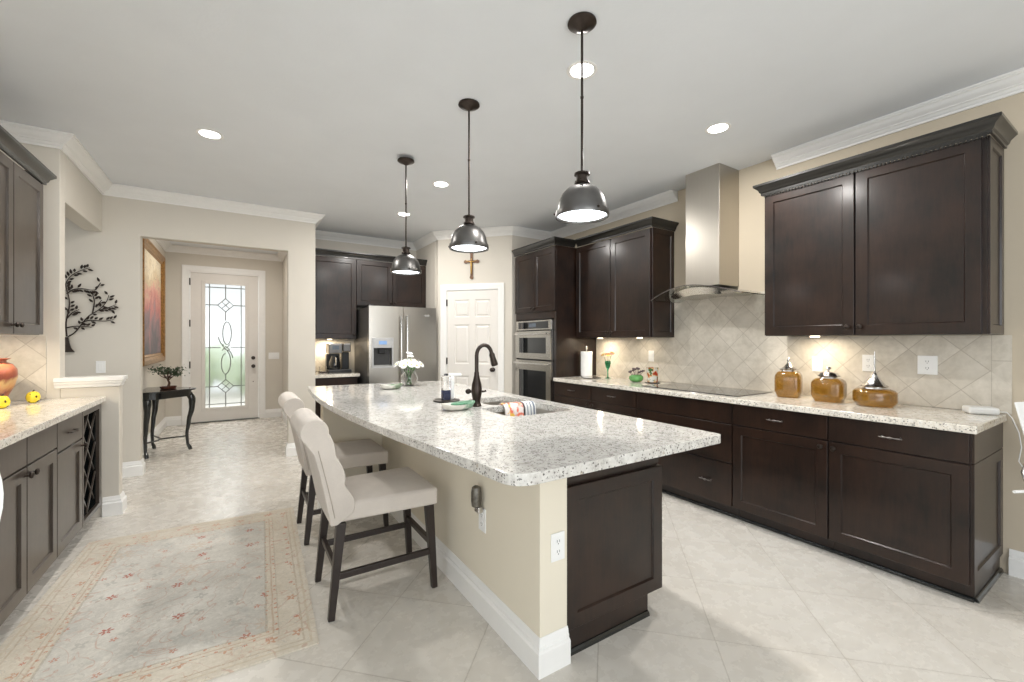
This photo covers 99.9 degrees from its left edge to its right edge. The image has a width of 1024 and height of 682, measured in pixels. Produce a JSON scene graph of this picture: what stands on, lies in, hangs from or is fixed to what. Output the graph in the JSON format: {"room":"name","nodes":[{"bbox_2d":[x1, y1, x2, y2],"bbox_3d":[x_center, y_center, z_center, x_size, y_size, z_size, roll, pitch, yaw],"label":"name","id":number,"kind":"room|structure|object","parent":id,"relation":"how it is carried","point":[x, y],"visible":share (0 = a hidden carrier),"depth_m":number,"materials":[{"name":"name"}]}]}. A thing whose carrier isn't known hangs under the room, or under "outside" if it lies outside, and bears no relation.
{"room":"kitchen","nodes":[
{"label":"kitchen","id":0,"kind":"room"},
{"bbox_2d":[0,143,121,517],"bbox_3d":[-3.351,-0.086,3.176,0.694,2.840,0.118,0,0,-33],"label":"wall","id":1,"kind":"structure","parent":0,"point":[53,159],"depth_m":3.13,"materials":[{"name":"paint"}]},
{"bbox_2d":[53,375,127,388],"bbox_3d":[-3.199,0.310,3.278,0.382,0.076,0.164,0,0,-33],"label":"trim","id":2,"kind":"structure","parent":1,"relation":"on","point":[112,380],"depth_m":3.22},
{"bbox_2d":[102,491,126,516],"bbox_3d":[-3.150,1.262,3.309,0.258,0.145,0.156,0,0,-33],"label":"baseboard","id":3,"kind":"structure","parent":1,"relation":"attached to","point":[111,505],"depth_m":3.29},
{"bbox_2d":[65,155,101,231],"bbox_3d":[-3.705,-1.276,3.649,0.130,0.460,1.058,0,0,-33],"label":"wall","id":4,"kind":"structure","parent":0,"point":[83,201],"depth_m":3.62,"materials":[{"name":"paint"}]},
{"bbox_2d":[143,239,164,433],"bbox_3d":[-4.741,-0.086,5.539,0.120,2.840,2.999,0,0,-33],"label":"wall","id":5,"kind":"structure","parent":0,"point":[149,380],"depth_m":6.02,"materials":[{"name":"paint"}]},
{"bbox_2d":[143,238,164,366],"bbox_3d":[-4.678,-0.471,5.608,0.060,1.530,1.750,0,0,-33],"label":"framed painting","id":6,"kind":"object","parent":5,"relation":"attached to","point":[153,260],"visible":0.74,"depth_m":5.62,"materials":[{"name":"gold metal"}]},
{"bbox_2d":[143,416,180,453],"bbox_3d":[-4.576,1.262,5.584,0.204,0.145,2.859,0,0,-33],"label":"baseboard","id":7,"kind":"structure","parent":5,"relation":"attached to","point":[173,420],"depth_m":6.53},
{"bbox_2d":[156,240,286,261],"bbox_3d":[-3.974,-1.453,5.963,1.628,0.102,2.869,0,0,-33],"label":"trim","id":8,"kind":"structure","parent":5,"relation":"attached to","point":[167,246],"depth_m":7.06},
{"bbox_2d":[65,195,314,461],"bbox_3d":[-4.107,-0.086,4.092,4.090,2.840,0.120,0,0,-33],"label":"wall","id":9,"kind":"structure","parent":0,"point":[114,254],"depth_m":4.27,"materials":[{"name":"paint"}]},
{"bbox_2d":[65,264,118,351],"bbox_3d":[-3.997,-0.312,4.064,0.424,0.832,0.020,0,0,-33],"label":"wall art","id":10,"kind":"object","parent":9,"relation":"attached to","point":[68,348],"visible":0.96,"depth_m":4.04,"materials":[{"name":"black metal"}]},
{"bbox_2d":[96,361,105,372],"bbox_3d":[-3.941,0.249,4.121,0.070,0.115,0.009,0,0,-33],"label":"light switch","id":11,"kind":"object","parent":9,"relation":"attached to","point":[100,365],"visible":1,"depth_m":4.12,"materials":[{"name":"white plastic"}]},
{"bbox_2d":[122,458,145,477],"bbox_3d":[-4.048,1.262,4.115,0.813,0.145,0.142,0,0,-33],"label":"baseboard","id":12,"kind":"structure","parent":9,"relation":"attached to","point":[133,468],"depth_m":4.24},
{"bbox_2d":[285,442,296,456],"bbox_3d":[-2.500,1.262,5.106,0.336,0.145,0.142,0,0,-33],"label":"baseboard","id":13,"kind":"structure","parent":9,"relation":"attached to","point":[290,449],"depth_m":4.99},
{"bbox_2d":[0,120,677,250],"bbox_3d":[-1.018,-1.453,3.699,5.188,0.102,5.529,0,0,-33],"label":"trim","id":14,"kind":"structure","parent":9,"relation":"attached to","point":[69,144],"depth_m":4.56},
{"bbox_2d":[165,252,282,424],"bbox_3d":[-4.779,-0.086,7.223,1.628,2.840,0.120,0,0,-33],"label":"wall","id":15,"kind":"structure","parent":0,"point":[174,261],"depth_m":7.11,"materials":[{"name":"paint"}]},
{"bbox_2d":[182,265,264,424],"bbox_3d":[-4.786,0.059,7.181,1.155,2.550,0.183,0,0,-33],"label":"door","id":16,"kind":"structure","parent":15,"relation":"in","point":[223,309],"depth_m":7.17,"materials":[{"name":"white paint"}]},
{"bbox_2d":[269,352,278,358],"bbox_3d":[-4.171,0.259,7.534,0.165,0.115,0.009,0,0,-33],"label":"light switch","id":17,"kind":"object","parent":15,"relation":"attached to","point":[275,355],"visible":1,"depth_m":7.53,"materials":[{"name":"white plastic"}]},
{"bbox_2d":[283,255,286,392],"bbox_3d":[-3.271,-0.086,6.479,0.109,2.840,2.999,0,0,-33],"label":"wall","id":18,"kind":"structure","parent":0,"point":[285,258],"depth_m":7.16,"materials":[{"name":"paint"}]},
{"bbox_2d":[265,408,286,425],"bbox_3d":[-3.402,1.262,6.335,0.264,0.145,2.859,0,0,-33],"label":"baseboard","id":19,"kind":"structure","parent":18,"relation":"attached to","point":[279,412],"depth_m":7.49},
{"bbox_2d":[315,248,356,339],"bbox_3d":[-2.434,-0.601,5.801,0.566,1.171,0.460,0,0,-33],"label":"upper cabinet","id":20,"kind":"object","parent":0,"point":[335,277],"visible":0.88,"depth_m":5.66,"materials":[{"name":"brown wood"}]},
{"bbox_2d":[315,239,415,371],"bbox_3d":[-2.121,-0.086,6.341,1.680,2.840,0.130,0,0,-33],"label":"wall","id":21,"kind":"structure","parent":0,"point":[323,244],"depth_m":6.12,"materials":[{"name":"paint"}]},
{"bbox_2d":[356,252,426,307],"bbox_3d":[-1.779,-0.834,6.219,0.986,0.706,0.460,0,0,-33],"label":"upper cabinet","id":22,"kind":"object","parent":21,"relation":"attached to","point":[375,284],"visible":0.89,"depth_m":6.02,"materials":[{"name":"brown wood"}]},
{"bbox_2d":[416,240,437,380],"bbox_3d":[-1.264,-0.086,6.450,0.120,2.840,0.870,0,0,-33],"label":"wall","id":23,"kind":"structure","parent":0,"point":[429,253],"depth_m":6.14,"materials":[{"name":"paint"}]},
{"bbox_2d":[438,235,511,393],"bbox_3d":[-0.500,-0.086,5.894,1.069,2.840,0.120,0,0,15],"label":"wall","id":24,"kind":"structure","parent":0,"point":[494,265],"depth_m":5.78,"materials":[{"name":"paint"}]},
{"bbox_2d":[464,253,478,278],"bbox_3d":[-0.552,-1.026,5.824,0.218,0.377,0.041,0,0,15],"label":"crucifix","id":25,"kind":"object","parent":24,"relation":"attached to","point":[471,261],"visible":0.94,"depth_m":5.83,"materials":[{"name":"brown wood"}]},
{"bbox_2d":[440,282,503,391],"bbox_3d":[-0.538,0.279,5.867,0.912,2.111,0.191,0,0,15],"label":"door","id":26,"kind":"structure","parent":24,"relation":"in","point":[471,315],"depth_m":5.85,"materials":[{"name":"white paint"}]},
{"bbox_2d":[0,0,1023,254],"bbox_3d":[-0.467,-1.556,3.143,9.400,0.100,12.200,0,0,-33],"label":"ceiling","id":27,"kind":"structure","parent":0,"point":[315,105],"depth_m":2.52,"materials":[{"name":"paint"}]},
{"bbox_2d":[195,128,223,139],"bbox_3d":[-2.197,-1.502,3.128,0.170,0.006,0.170,0,0,-33],"label":"recessed light","id":28,"kind":"object","parent":27,"relation":"in","point":[207,133],"visible":1,"depth_m":3.12,"materials":[{"name":"white"}]},
{"bbox_2d":[390,157,421,274],"bbox_3d":[-0.866,-1.017,3.516,0.252,0.922,0.259,0,0,-33],"label":"pendant light","id":29,"kind":"object","parent":27,"relation":"hanging from","point":[405,263],"visible":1,"depth_m":3.48,"materials":[{"name":"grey metal"}]},
{"bbox_2d":[392,271,418,273],"bbox_3d":[-0.868,-0.571,3.519,0.222,0.010,0.222,0,0,-33],"label":"diffuser","id":30,"kind":"object","parent":29,"relation":"attached to","point":[393,272],"depth_m":3.55,"materials":[{"name":"white"}]},
{"bbox_2d":[432,181,449,187],"bbox_3d":[-0.681,-1.502,4.125,0.170,0.006,0.170,0,0,-33],"label":"recessed light","id":31,"kind":"object","parent":27,"relation":"in","point":[441,184],"visible":1,"depth_m":4.13,"materials":[{"name":"white"}]},
{"bbox_2d":[448,98,488,252],"bbox_3d":[-0.271,-1.044,2.729,0.252,0.922,0.259,0,0,-33],"label":"pendant light","id":32,"kind":"object","parent":27,"relation":"hanging from","point":[467,238],"visible":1,"depth_m":2.69,"materials":[{"name":"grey metal"}]},
{"bbox_2d":[452,245,485,250],"bbox_3d":[-0.273,-0.598,2.732,0.222,0.010,0.222,0,0,-33],"label":"diffuser","id":33,"kind":"object","parent":32,"relation":"attached to","point":[454,247],"depth_m":2.74,"materials":[{"name":"white"}]},
{"bbox_2d":[554,11,608,224],"bbox_3d":[0.332,-1.044,2.027,0.252,0.922,0.259,0,0,-33],"label":"pendant light","id":34,"kind":"object","parent":27,"relation":"hanging from","point":[581,203],"visible":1,"depth_m":1.99,"materials":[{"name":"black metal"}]},
{"bbox_2d":[559,210,605,221],"bbox_3d":[0.330,-0.598,2.030,0.222,0.010,0.222,0,0,-33],"label":"diffuser","id":35,"kind":"object","parent":34,"relation":"attached to","point":[564,215],"depth_m":2.03,"materials":[{"name":"white"}]},
{"bbox_2d":[567,60,597,79],"bbox_3d":[0.389,-1.502,2.390,0.170,0.006,0.170,0,0,-33],"label":"recessed light","id":36,"kind":"object","parent":27,"relation":"in","point":[588,66],"visible":0.81,"depth_m":2.38,"materials":[{"name":"white"}]},
{"bbox_2d":[705,122,730,133],"bbox_3d":[1.456,-1.502,3.041,0.170,0.006,0.170,0,0,-33],"label":"recessed light","id":37,"kind":"object","parent":27,"relation":"in","point":[720,127],"visible":1,"depth_m":3.04,"materials":[{"name":"white"}]},
{"bbox_2d":[0,417,1023,681],"bbox_3d":[-0.467,1.384,3.143,9.400,0.100,12.200,0,0,-33],"label":"floor","id":38,"kind":"structure","parent":0,"point":[737,600],"depth_m":2.15,"materials":[{"name":"tile"}]},
{"bbox_2d":[0,474,3,518],"bbox_3d":[-1.629,0.794,1.015,0.414,1.083,0.447,0,0,0],"label":"chair","id":39,"kind":"object","parent":38,"relation":"on","point":[1,481],"visible":1,"depth_m":1.20,"materials":[{"name":"plastic"}]},
{"bbox_2d":[0,438,34,625],"bbox_3d":[-2.466,0.897,1.747,0.632,0.873,0.428,0,0,-33],"label":"base cabinet","id":40,"kind":"object","parent":38,"relation":"on","point":[13,521],"visible":0.87,"depth_m":1.97,"materials":[{"name":"brown wood"}]},
{"bbox_2d":[0,396,105,449],"bbox_3d":[-2.849,0.440,2.329,0.611,0.040,1.846,0,0,-33],"label":"countertop","id":41,"kind":"structure","parent":40,"relation":"on","point":[20,420],"depth_m":2.49,"materials":[{"name":"stone"}]},
{"bbox_2d":[0,394,10,407],"bbox_3d":[-3.174,0.374,2.676,0.069,0.090,0.069,0,0,38],"label":"ornament","id":42,"kind":"object","parent":41,"relation":"on","point":[5,401],"visible":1,"depth_m":2.67,"materials":[{"name":"yellow ceramic"}]},
{"bbox_2d":[0,358,18,396],"bbox_3d":[-3.339,0.266,2.761,0.224,0.306,0.224,0,0,-33],"label":"urn","id":43,"kind":"object","parent":41,"relation":"on","point":[9,375],"visible":0.9,"depth_m":2.77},
{"bbox_2d":[25,390,40,402],"bbox_3d":[-3.244,0.374,2.913,0.069,0.090,0.069,0,0,38],"label":"ornament","id":44,"kind":"object","parent":41,"relation":"on","point":[31,397],"visible":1,"depth_m":2.90,"materials":[{"name":"yellow ceramic"}]},
{"bbox_2d":[22,424,56,593],"bbox_3d":[-2.693,0.897,2.103,0.632,0.873,0.413,0,0,-33],"label":"base cabinet","id":45,"kind":"object","parent":38,"relation":"on","point":[41,451],"visible":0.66,"depth_m":2.24,"materials":[{"name":"brown wood"}]},
{"bbox_2d":[55,412,87,556],"bbox_3d":[-2.932,0.897,2.475,0.632,0.873,0.468,0,0,-33],"label":"base cabinet","id":46,"kind":"object","parent":38,"relation":"on","point":[69,431],"visible":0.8,"depth_m":2.62,"materials":[{"name":"brown wood"}]},
{"bbox_2d":[81,404,100,527],"bbox_3d":[-3.200,0.897,2.862,0.597,0.873,0.468,0,0,-33],"label":"wine rack cabinet","id":47,"kind":"object","parent":38,"relation":"on","point":[91,418],"visible":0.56,"depth_m":3.13,"materials":[{"name":"black paint"}]},
{"bbox_2d":[0,507,318,681],"bbox_3d":[-1.817,1.329,2.363,1.200,0.008,1.790,0,0,-30],"label":"rug","id":48,"kind":"object","parent":38,"relation":"on","point":[204,601],"visible":1,"depth_m":2.14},
{"bbox_2d":[143,387,195,458],"bbox_3d":[-4.133,0.958,5.191,0.520,0.761,0.699,0,0,-33],"label":"console table","id":49,"kind":"object","parent":38,"relation":"on","point":[155,394],"visible":0.91,"depth_m":5.12,"materials":[{"name":"black paint"}]},
{"bbox_2d":[148,364,189,388],"bbox_3d":[-4.165,0.427,5.194,0.413,0.300,0.318,0,0,16],"label":"bonsai tree","id":50,"kind":"object","parent":49,"relation":"on","point":[168,371],"visible":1,"depth_m":5.18,"materials":[{"name":"green plant"}]},
{"bbox_2d":[278,391,388,545],"bbox_3d":[-1.285,0.851,3.095,0.674,0.968,0.477,0,0,-33],"label":"counter stool","id":51,"kind":"object","parent":38,"relation":"on","point":[365,452],"visible":0.5,"depth_m":2.98,"materials":[{"name":"fabric"}]},
{"bbox_2d":[315,377,357,418],"bbox_3d":[-2.386,0.897,5.693,0.528,0.873,0.673,0,0,-33],"label":"base cabinet","id":52,"kind":"object","parent":38,"relation":"on","point":[336,380],"visible":0.08,"depth_m":5.40,"materials":[{"name":"brown wood"}]},
{"bbox_2d":[315,371,359,377],"bbox_3d":[-2.382,0.440,5.708,0.553,0.040,0.654,0,0,-33],"label":"countertop","id":53,"kind":"structure","parent":52,"relation":"on","point":[347,374],"depth_m":5.47,"materials":[{"name":"stone"}]},
{"bbox_2d":[318,366,326,372],"bbox_3d":[-2.493,0.377,5.670,0.096,0.085,0.096,0,0,-33],"label":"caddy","id":54,"kind":"object","parent":53,"relation":"on","point":[322,369],"visible":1,"depth_m":5.63,"materials":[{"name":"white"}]},
{"bbox_2d":[325,343,351,372],"bbox_3d":[-2.322,0.226,5.766,0.290,0.386,0.282,0,0,-33],"label":"coffee maker","id":55,"kind":"object","parent":53,"relation":"on","point":[337,356],"visible":0.94,"depth_m":5.72,"materials":[{"name":"black plastic"}]},
{"bbox_2d":[290,408,437,621],"bbox_3d":[-0.802,0.851,2.330,0.674,0.968,0.477,0,0,-33],"label":"counter stool","id":56,"kind":"object","parent":38,"relation":"on","point":[341,498],"visible":1,"depth_m":2.19,"materials":[{"name":"fabric"}]},
{"bbox_2d":[354,304,435,383],"bbox_3d":[-1.609,0.424,5.945,0.901,1.780,0.888,0,0,-33],"label":"refrigerator","id":57,"kind":"object","parent":38,"relation":"on","point":[384,334],"visible":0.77,"depth_m":5.59,"materials":[{"name":"metal"}]},
{"bbox_2d":[317,405,570,679],"bbox_3d":[-0.654,0.897,2.602,0.624,0.873,2.352,0,0,-33],"label":"wall","id":58,"kind":"structure","parent":38,"relation":"on","point":[507,573],"depth_m":1.96,"materials":[{"name":"paint"}]},
{"bbox_2d":[471,485,482,513],"bbox_3d":[-0.174,0.772,2.103,0.053,0.133,0.052,0,0,-33],"label":"night light","id":59,"kind":"object","parent":58,"relation":"attached to","point":[476,490],"visible":1,"depth_m":2.08,"materials":[{"name":"silver metal"}]},
{"bbox_2d":[479,508,485,533],"bbox_3d":[-0.148,0.879,2.119,0.007,0.115,0.070,0,0,-33],"label":"outlet","id":60,"kind":"object","parent":58,"relation":"attached to","point":[482,516],"visible":0.9,"depth_m":2.10,"materials":[{"name":"white plastic"}]},
{"bbox_2d":[551,531,564,562],"bbox_3d":[0.189,0.844,1.765,0.070,0.115,0.007,0,0,-33],"label":"outlet","id":61,"kind":"object","parent":58,"relation":"attached to","point":[557,539],"visible":1,"depth_m":1.76,"materials":[{"name":"white plastic"}]},
{"bbox_2d":[555,548,560,555],"bbox_3d":[0.190,0.865,1.763,0.033,0.033,0.002,0,0,-33],"label":"socket","id":62,"kind":"object","parent":61,"relation":"attached to","point":[557,550],"depth_m":1.76,"materials":[{"name":"white plastic"}]},
{"bbox_2d":[555,538,561,545],"bbox_3d":[0.190,0.823,1.763,0.033,0.033,0.002,0,0,-33],"label":"socket","id":63,"kind":"object","parent":61,"relation":"attached to","point":[558,541],"depth_m":1.76,"materials":[{"name":"white plastic"}]},
{"bbox_2d":[512,236,595,401],"bbox_3d":[0.531,0.074,5.440,0.700,2.520,0.897,0,0,-33],"label":"tall cabinet","id":64,"kind":"object","parent":38,"relation":"on","point":[545,279],"visible":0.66,"depth_m":5.09,"materials":[{"name":"brown wood"}]},
{"bbox_2d":[513,319,553,401],"bbox_3d":[0.453,0.342,5.420,0.596,1.185,0.745,0,0,-33],"label":"double oven","id":65,"kind":"object","parent":64,"relation":"in","point":[534,341],"visible":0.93,"depth_m":5.23,"materials":[{"name":"silver metal"}]},
{"bbox_2d":[555,381,592,408],"bbox_3d":[0.913,0.897,4.857,0.683,0.873,0.594,0,0,-33],"label":"drawer","id":66,"kind":"object","parent":38,"relation":"on","point":[579,395],"visible":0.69,"depth_m":4.67,"materials":[{"name":"brown wood"}]},
{"bbox_2d":[590,386,637,417],"bbox_3d":[1.234,0.897,4.356,0.683,0.873,0.593,0,0,-33],"label":"drawer","id":67,"kind":"object","parent":38,"relation":"on","point":[616,401],"visible":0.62,"depth_m":4.16,"materials":[{"name":"brown wood"}]},
{"bbox_2d":[567,457,661,655],"bbox_3d":[0.334,0.897,2.248,0.655,0.873,0.631,0,0,-33],"label":"base cabinet","id":68,"kind":"object","parent":38,"relation":"on","point":[614,515],"visible":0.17,"depth_m":1.96,"materials":[{"name":"brown wood"}]},
{"bbox_2d":[636,392,738,518],"bbox_3d":[1.639,0.897,3.723,0.683,0.873,0.905,0,0,-33],"label":"drawer unit","id":69,"kind":"object","parent":38,"relation":"on","point":[703,476],"visible":0.39,"depth_m":3.42,"materials":[{"name":"brown wood"}]},
{"bbox_2d":[733,404,834,552],"bbox_3d":[2.048,0.897,3.083,0.683,0.873,0.610,0,0,-33],"label":"base cabinet","id":70,"kind":"object","parent":38,"relation":"on","point":[781,457],"visible":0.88,"depth_m":2.89,"materials":[{"name":"brown wood"}]},
{"bbox_2d":[829,416,1003,602],"bbox_3d":[2.382,0.897,2.561,0.683,0.873,0.626,0,0,-33],"label":"base cabinet","id":71,"kind":"object","parent":38,"relation":"on","point":[924,506],"visible":0.96,"depth_m":2.35,"materials":[{"name":"brown wood"}]},
{"bbox_2d":[553,375,1006,434],"bbox_3d":[1.658,0.440,3.699,0.676,0.040,3.350,0,0,-33],"label":"countertop","id":72,"kind":"structure","parent":71,"relation":"on","point":[954,420],"depth_m":2.72,"materials":[{"name":"stone"}]},
{"bbox_2d":[579,346,592,376],"bbox_3d":[0.876,0.241,5.053,0.176,0.357,0.176,0,0,-33],"label":"paper towel holder","id":73,"kind":"object","parent":72,"relation":"on","point":[586,356],"visible":0.89,"depth_m":5.00,"materials":[{"name":"paper"}]},
{"bbox_2d":[601,351,614,377],"bbox_3d":[1.074,0.268,4.840,0.148,0.304,0.190,0,0,-33],"label":"flower vase","id":74,"kind":"object","parent":72,"relation":"on","point":[607,363],"visible":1,"depth_m":4.82,"materials":[{"name":"green glass"}]},
{"bbox_2d":[628,367,644,381],"bbox_3d":[1.276,0.344,4.408,0.154,0.150,0.152,0,0,-33],"label":"succulent pot","id":75,"kind":"object","parent":72,"relation":"on","point":[635,377],"visible":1,"depth_m":4.37,"materials":[{"name":"green ceramic"}]},
{"bbox_2d":[643,383,771,396],"bbox_3d":[1.659,0.416,3.744,0.510,0.007,0.910,0,0,-33],"label":"cooktop","id":76,"kind":"object","parent":72,"relation":"in","point":[735,392],"visible":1,"depth_m":3.67,"materials":[{"name":"black glass"}]},
{"bbox_2d":[774,357,802,397],"bbox_3d":[2.083,0.269,3.240,0.174,0.300,0.174,0,0,39],"label":"jar","id":77,"kind":"object","parent":72,"relation":"on","point":[788,382],"visible":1,"depth_m":3.18,"materials":[{"name":"orange glass"}]},
{"bbox_2d":[811,367,846,402],"bbox_3d":[2.211,0.299,3.002,0.190,0.240,0.190,0,0,-41],"label":"jar","id":78,"kind":"object","parent":72,"relation":"on","point":[828,387],"visible":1,"depth_m":2.94,"materials":[{"name":"orange glass"}]},
{"bbox_2d":[852,351,897,407],"bbox_3d":[2.356,0.243,2.794,0.219,0.353,0.219,0,0,20],"label":"jar","id":79,"kind":"object","parent":72,"relation":"on","point":[873,393],"visible":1,"depth_m":2.73,"materials":[{"name":"orange glass"}]},
{"bbox_2d":[962,405,1022,466],"bbox_3d":[2.802,0.592,2.430,0.352,0.429,0.105,0,0,30],"label":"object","id":80,"kind":"object","parent":72,"relation":"on","point":[972,409],"visible":0.98,"depth_m":2.44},
{"bbox_3d":[1.405,0.416,4.299,0.148,0.007,0.148,0,0,-33],"label":"coaster","id":81,"kind":"object","parent":72,"relation":"on","visible":0},
{"bbox_2d":[646,367,658,382],"bbox_3d":[1.405,0.338,4.299,0.120,0.148,0.120,0,0,-33],"label":"tumbler","id":82,"kind":"object","parent":81,"relation":"on","point":[652,372],"visible":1,"depth_m":4.25,"materials":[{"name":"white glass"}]},
{"bbox_2d":[1012,402,1023,492],"bbox_3d":[2.550,0.809,1.810,0.481,1.050,0.435,0,0,0],"label":"bar stool","id":83,"kind":"object","parent":38,"relation":"on","point":[1019,406],"visible":1,"depth_m":1.99,"materials":[{"name":"plastic"}]},
{"bbox_3d":[-0.653,0.898,3.791,0.655,0.873,1.208,0,0,-33],"label":"base cabinet","id":84,"kind":"object","parent":38,"relation":"on","visible":0},
{"bbox_2d":[308,381,720,485],"bbox_3d":[-0.484,0.440,2.939,1.339,0.040,3.245,0,0,-33],"label":"countertop","id":85,"kind":"structure","parent":84,"relation":"on","point":[570,440],"depth_m":1.97,"materials":[{"name":"white stone"}]},
{"bbox_2d":[380,383,402,388],"bbox_3d":[-1.054,0.397,3.764,0.206,0.046,0.134,0,0,-28],"label":"dish","id":86,"kind":"object","parent":85,"relation":"on","point":[383,386],"visible":1,"depth_m":3.73,"materials":[{"name":"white ceramic"}]},
{"bbox_2d":[393,352,423,385],"bbox_3d":[-0.968,0.260,4.076,0.292,0.319,0.301,0,0,-33],"label":"flower vase","id":87,"kind":"object","parent":85,"relation":"on","point":[408,378],"visible":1,"depth_m":4.02,"materials":[{"name":"clear glass"}]},
{"bbox_2d":[433,398,459,402],"bbox_3d":[-0.457,0.415,3.007,0.190,0.009,0.190,0,0,-33],"label":"tray","id":88,"kind":"object","parent":85,"relation":"on","point":[438,399],"visible":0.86,"depth_m":3.00,"materials":[{"name":"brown metal"}]},
{"bbox_2d":[441,373,450,400],"bbox_3d":[-0.463,0.321,3.016,0.060,0.187,0.044,0,0,-33],"label":"soap bottle","id":89,"kind":"object","parent":88,"relation":"on","point":[446,379],"visible":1,"depth_m":3.00,"materials":[{"name":"clear glass"}]},
{"bbox_2d":[448,373,461,398],"bbox_3d":[-0.412,0.326,3.108,0.093,0.186,0.060,0,0,-13],"label":"soap dispenser","id":90,"kind":"object","parent":85,"relation":"on","point":[449,374],"visible":0.66,"depth_m":3.08,"materials":[{"name":"white plastic"}]},
{"bbox_2d":[451,376,453,398],"bbox_3d":[-0.438,0.337,3.102,0.040,0.165,0.060,0,0,-13],"label":"dispenser","id":91,"kind":"object","parent":90,"relation":"on","point":[452,378],"depth_m":3.07,"materials":[{"name":"white plastic"}]},
{"bbox_2d":[441,400,474,410],"bbox_3d":[-0.329,0.397,2.634,0.242,0.046,0.154,0,0,-41],"label":"dish","id":92,"kind":"object","parent":85,"relation":"on","point":[446,406],"visible":0.98,"depth_m":2.58,"materials":[{"name":"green ceramic"}]},
{"bbox_2d":[465,343,497,406],"bbox_3d":[-0.193,0.217,2.788,0.214,0.405,0.075,0,0,-25],"label":"faucet","id":93,"kind":"object","parent":85,"relation":"on","point":[476,390],"visible":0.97,"depth_m":2.76,"materials":[{"name":"brown metal"}]},
{"bbox_2d":[484,401,552,415],"bbox_3d":[-0.026,0.561,2.835,0.474,0.206,0.806,0,0,-33],"label":"sink","id":94,"kind":"object","parent":85,"relation":"in","point":[538,411],"visible":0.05,"depth_m":2.91,"materials":[{"name":"metal"}]},
{"bbox_2d":[499,402,523,415],"bbox_3d":[-0.005,0.459,2.843,0.145,0.108,0.104,0,0,-33],"label":"dish towel","id":95,"kind":"object","parent":94,"relation":"on","point":[514,408],"visible":0.8,"depth_m":2.81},
{"bbox_2d":[520,401,535,414],"bbox_3d":[0.102,0.454,2.912,0.090,0.098,0.104,0,0,-33],"label":"dish towel","id":96,"kind":"object","parent":94,"relation":"on","point":[530,407],"visible":0.69,"depth_m":2.88,"materials":[{"name":"fabric"}]},
{"bbox_2d":[512,235,550,393],"bbox_3d":[0.245,-0.086,5.926,0.659,2.840,0.120,0,0,-33],"label":"wall","id":97,"kind":"structure","parent":0,"point":[517,241],"depth_m":5.72,"materials":[{"name":"paint"}]},
{"bbox_2d":[551,92,1023,572],"bbox_3d":[2.725,-0.086,2.764,0.130,2.840,8.120,0,0,-33],"label":"wall","id":98,"kind":"structure","parent":0,"point":[719,341],"depth_m":3.11,"materials":[{"name":"tile"}]},
{"bbox_2d":[574,216,678,338],"bbox_3d":[1.190,-0.606,4.688,0.400,1.161,1.160,0,0,-33],"label":"upper cabinet","id":99,"kind":"object","parent":98,"relation":"attached to","point":[618,278],"visible":1,"depth_m":4.44,"materials":[{"name":"brown wood"}]},
{"bbox_2d":[648,351,653,361],"bbox_3d":[1.481,0.160,4.579,0.009,0.115,0.070,0,0,-33],"label":"light switch","id":100,"kind":"object","parent":98,"relation":"attached to","point":[650,353],"visible":1,"depth_m":4.57,"materials":[{"name":"white plastic"}]},
{"bbox_2d":[651,163,764,302],"bbox_3d":[1.696,-0.940,3.788,0.517,1.130,0.860,0,0,-33],"label":"range hood","id":101,"kind":"object","parent":98,"relation":"attached to","point":[712,192],"visible":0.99,"depth_m":3.73,"materials":[{"name":"metal"}]},
{"bbox_2d":[671,287,753,300],"bbox_3d":[1.733,-0.426,3.811,0.427,0.070,0.600,0,0,-33],"label":"hood","id":102,"kind":"object","parent":101,"relation":"attached to","point":[686,293],"depth_m":3.73,"materials":[{"name":"metal"}]},
{"bbox_2d":[812,356,822,371],"bbox_3d":[2.320,0.174,3.269,0.007,0.115,0.070,0,0,-33],"label":"outlet","id":103,"kind":"object","parent":98,"relation":"attached to","point":[817,361],"visible":1,"depth_m":3.26,"materials":[{"name":"white plastic"}]},
{"bbox_2d":[862,355,873,370],"bbox_3d":[2.489,0.154,3.004,0.007,0.115,0.070,0,0,-33],"label":"outlet","id":104,"kind":"object","parent":98,"relation":"attached to","point":[867,360],"visible":0.87,"depth_m":3.00,"materials":[{"name":"white plastic"}]},
{"bbox_2d":[753,111,1017,337],"bbox_3d":[2.355,-0.606,2.865,0.400,1.161,1.274,0,0,-33],"label":"upper cabinet","id":105,"kind":"object","parent":98,"relation":"attached to","point":[908,245],"visible":1,"depth_m":2.63,"materials":[{"name":"brown wood"}]},
{"bbox_2d":[771,67,1023,169],"bbox_3d":[3.426,-1.453,1.479,0.092,0.102,4.800,0,0,-33],"label":"trim","id":106,"kind":"structure","parent":98,"relation":"attached to","point":[1011,83],"depth_m":2.79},
{"bbox_2d":[917,356,937,374],"bbox_3d":[2.653,0.154,2.747,0.007,0.120,0.095,0,0,-33],"label":"outlet","id":107,"kind":"object","parent":98,"relation":"attached to","point":[928,365],"visible":1,"depth_m":2.74,"materials":[{"name":"white plastic"}]},
{"bbox_2d":[1009,549,1023,578],"bbox_3d":[3.795,1.262,0.967,0.022,0.145,3.540,0,0,-33],"label":"baseboard","id":108,"kind":"structure","parent":98,"relation":"attached to","point":[1016,558],"depth_m":2.43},
{"bbox_3d":[-2.746,-0.086,1.473,0.120,2.840,3.640,0,0,-33],"label":"wall","id":109,"kind":"structure","parent":0,"visible":0},
{"bbox_2d":[0,125,56,334],"bbox_3d":[-3.022,-0.587,2.398,0.392,1.119,1.177,0,0,-33],"label":"upper cabinet","id":110,"kind":"object","parent":109,"relation":"attached to","point":[21,191],"visible":1,"depth_m":2.63,"materials":[{"name":"brown wood"}]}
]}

